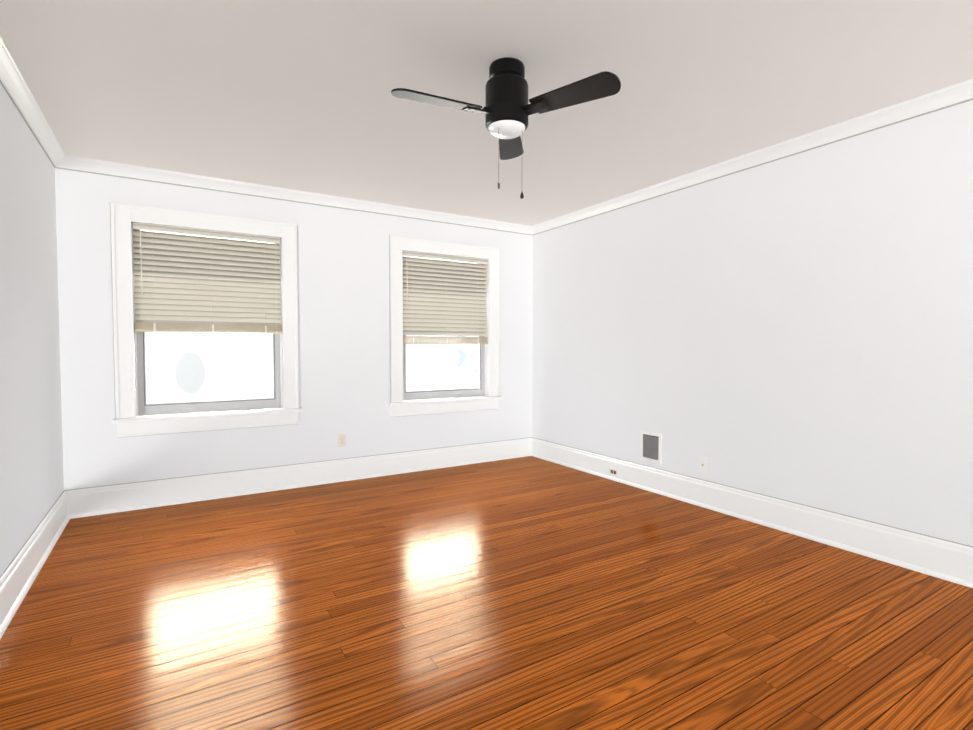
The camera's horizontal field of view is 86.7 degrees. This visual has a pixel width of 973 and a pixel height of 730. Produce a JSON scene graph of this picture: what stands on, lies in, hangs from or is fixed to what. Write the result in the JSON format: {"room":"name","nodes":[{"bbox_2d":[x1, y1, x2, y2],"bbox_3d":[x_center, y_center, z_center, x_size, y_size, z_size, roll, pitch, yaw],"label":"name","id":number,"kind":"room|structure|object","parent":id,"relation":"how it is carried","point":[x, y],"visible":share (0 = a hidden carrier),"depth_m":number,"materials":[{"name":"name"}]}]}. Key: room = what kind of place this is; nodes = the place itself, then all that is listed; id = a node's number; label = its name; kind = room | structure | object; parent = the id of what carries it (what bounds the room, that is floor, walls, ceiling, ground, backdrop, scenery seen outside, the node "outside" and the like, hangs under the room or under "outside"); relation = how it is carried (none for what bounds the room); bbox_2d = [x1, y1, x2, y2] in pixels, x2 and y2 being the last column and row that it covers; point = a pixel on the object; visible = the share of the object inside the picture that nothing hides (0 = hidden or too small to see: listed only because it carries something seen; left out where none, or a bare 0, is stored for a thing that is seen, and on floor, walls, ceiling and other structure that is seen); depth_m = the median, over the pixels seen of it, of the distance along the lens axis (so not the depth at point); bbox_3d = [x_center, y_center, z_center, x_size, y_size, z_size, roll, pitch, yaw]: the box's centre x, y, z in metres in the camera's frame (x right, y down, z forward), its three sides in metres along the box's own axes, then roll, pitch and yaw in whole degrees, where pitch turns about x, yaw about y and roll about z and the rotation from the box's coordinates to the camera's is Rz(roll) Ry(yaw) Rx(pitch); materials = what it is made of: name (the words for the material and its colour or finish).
{"room":"empty bedroom","nodes":[
{"label":"empty bedroom","id":0,"kind":"room"},
{"bbox_2d":[0,83,63,575],"bbox_3d":[-1.333,-0.079,0.700,0.220,2.550,7.193,-1,2,-32],"label":"wall","id":1,"kind":"structure","parent":0,"point":[31,470],"depth_m":2.79,"materials":[{"name":"paint"}]},
{"bbox_2d":[0,36,67,169],"bbox_3d":[-1.212,-1.315,0.732,0.066,0.083,6.753,-1,2,-32],"label":"crown molding","id":2,"kind":"structure","parent":1,"relation":"attached to","point":[15,86],"depth_m":2.78,"materials":[{"name":"white paint"}]},
{"bbox_2d":[0,489,71,638],"bbox_3d":[-1.224,1.091,0.808,0.034,0.203,6.753,-1,2,-32],"label":"baseboard","id":3,"kind":"structure","parent":1,"relation":"attached to","point":[17,579],"depth_m":2.70,"materials":[{"name":"white paint"}]},
{"bbox_2d":[55,168,532,489],"bbox_3d":[-1.304,-0.221,4.809,4.135,2.550,0.220,-1,2,-32],"label":"wall","id":4,"kind":"structure","parent":0,"point":[344,347],"depth_m":4.53,"materials":[{"name":"paint"}]},
{"bbox_2d":[110,202,301,437],"bbox_3d":[-2.240,-0.339,4.210,1.336,1.727,0.312,-1,2,-32],"label":"window","id":5,"kind":"structure","parent":4,"relation":"in","point":[136,414],"depth_m":4.06,"materials":[{"name":"white paint"}]},
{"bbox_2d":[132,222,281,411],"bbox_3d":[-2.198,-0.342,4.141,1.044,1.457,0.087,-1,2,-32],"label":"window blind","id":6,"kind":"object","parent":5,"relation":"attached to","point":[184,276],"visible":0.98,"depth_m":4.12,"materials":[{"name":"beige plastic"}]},
{"bbox_2d":[68,155,531,234],"bbox_3d":[-1.226,-1.449,4.645,3.960,0.083,0.066,-1,2,-32],"label":"crown molding","id":7,"kind":"structure","parent":4,"relation":"attached to","point":[80,164],"depth_m":4.31,"materials":[{"name":"white paint"}]},
{"bbox_2d":[72,437,531,518],"bbox_3d":[-1.235,0.956,4.742,4.020,0.203,0.034,-1,2,-32],"label":"baseboard","id":8,"kind":"structure","parent":4,"relation":"attached to","point":[107,499],"depth_m":4.40,"materials":[{"name":"white paint"}]},
{"bbox_2d":[338,434,345,446],"bbox_3d":[-1.315,0.686,4.698,0.070,0.114,0.010,-1,2,-32],"label":"electrical outlet","id":9,"kind":"object","parent":4,"relation":"attached to","point":[341,440],"visible":1,"depth_m":4.70,"materials":[{"name":"beige plastic"}]},
{"bbox_2d":[388,236,502,416],"bbox_3d":[-0.447,-0.377,5.312,1.266,1.727,0.312,-1,2,-32],"label":"window","id":10,"kind":"structure","parent":4,"relation":"in","point":[484,395],"depth_m":5.22,"materials":[{"name":"white paint"}]},
{"bbox_2d":[402,251,487,358],"bbox_3d":[-0.411,-0.580,5.245,0.974,1.058,0.065,-1,2,-32],"label":"window blind","id":11,"kind":"object","parent":10,"relation":"attached to","point":[447,297],"visible":0.85,"depth_m":5.23,"materials":[{"name":"beige plastic"}]},
{"bbox_2d":[0,456,972,729],"bbox_3d":[0.522,1.216,1.886,4.575,0.120,7.193,-1,2,-32],"label":"floor","id":12,"kind":"structure","parent":0,"point":[528,592],"depth_m":2.31,"materials":[{"name":"brown wood"}]},
{"bbox_2d":[0,0,972,225],"bbox_3d":[0.522,-1.453,1.794,4.575,0.120,7.193,-1,2,-32],"label":"ceiling","id":13,"kind":"structure","parent":0,"point":[293,94],"depth_m":2.58,"materials":[{"name":"paint"}]},
{"bbox_2d":[391,57,620,198],"bbox_3d":[0.033,-1.099,2.381,0.918,0.627,0.980,-1,2,-32],"label":"ceiling fan","id":14,"kind":"object","parent":13,"relation":"hanging from","point":[507,110],"visible":1,"depth_m":2.35,"materials":[{"name":"black metal"}]},
{"bbox_2d":[532,100,972,545],"bbox_3d":[2.377,-0.158,2.980,0.220,2.550,7.193,-1,2,-32],"label":"wall","id":15,"kind":"structure","parent":0,"point":[797,328],"depth_m":3.37,"materials":[{"name":"paint"}]},
{"bbox_2d":[640,430,661,463],"bbox_3d":[1.396,0.697,4.386,0.009,0.255,0.225,-1,2,-32],"label":"air vent","id":16,"kind":"object","parent":15,"relation":"in","point":[650,446],"visible":1,"depth_m":4.38,"materials":[{"name":"white metal"}]},
{"bbox_2d":[699,456,707,472],"bbox_3d":[1.658,0.766,3.955,0.018,0.116,0.072,-1,2,-32],"label":"outlet","id":17,"kind":"object","parent":15,"relation":"attached to","point":[703,461],"visible":1,"depth_m":3.95,"materials":[{"name":"white plastic"}]},
{"bbox_2d":[532,437,972,587],"bbox_3d":[2.268,1.017,2.954,0.034,0.203,6.753,-1,2,-32],"label":"baseboard","id":18,"kind":"structure","parent":15,"relation":"attached to","point":[947,560],"depth_m":3.37,"materials":[{"name":"white paint"}]},
{"bbox_2d":[609,467,618,476],"bbox_3d":[1.167,0.983,4.734,0.008,0.070,0.114,-1,2,-32],"label":"electrical outlet","id":19,"kind":"object","parent":18,"relation":"attached to","point":[613,471],"visible":1,"depth_m":4.73,"materials":[{"name":"white plastic"}]},
{"bbox_2d":[532,78,972,234],"bbox_3d":[2.255,-1.388,2.863,0.066,0.083,6.753,-1,2,-32],"label":"crown molding","id":20,"kind":"structure","parent":15,"relation":"attached to","point":[962,92],"depth_m":3.32,"materials":[{"name":"white paint"}]},
{"label":"outside","id":21,"kind":"structure","parent":0,"visible":0},
{"bbox_2d":[145,332,477,403],"bbox_3d":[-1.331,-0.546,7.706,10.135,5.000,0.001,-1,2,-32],"label":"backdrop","id":22,"kind":"structure","parent":21,"point":[261,354],"depth_m":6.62,"materials":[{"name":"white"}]},
{"bbox_2d":[173,350,207,395],"bbox_3d":[-3.615,0.097,6.293,0.370,0.570,0.010,-1,2,-32],"label":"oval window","id":23,"kind":"structure","parent":22,"relation":"attached to","point":[188,372],"depth_m":6.29,"materials":[{"name":"glass"}]}
]}

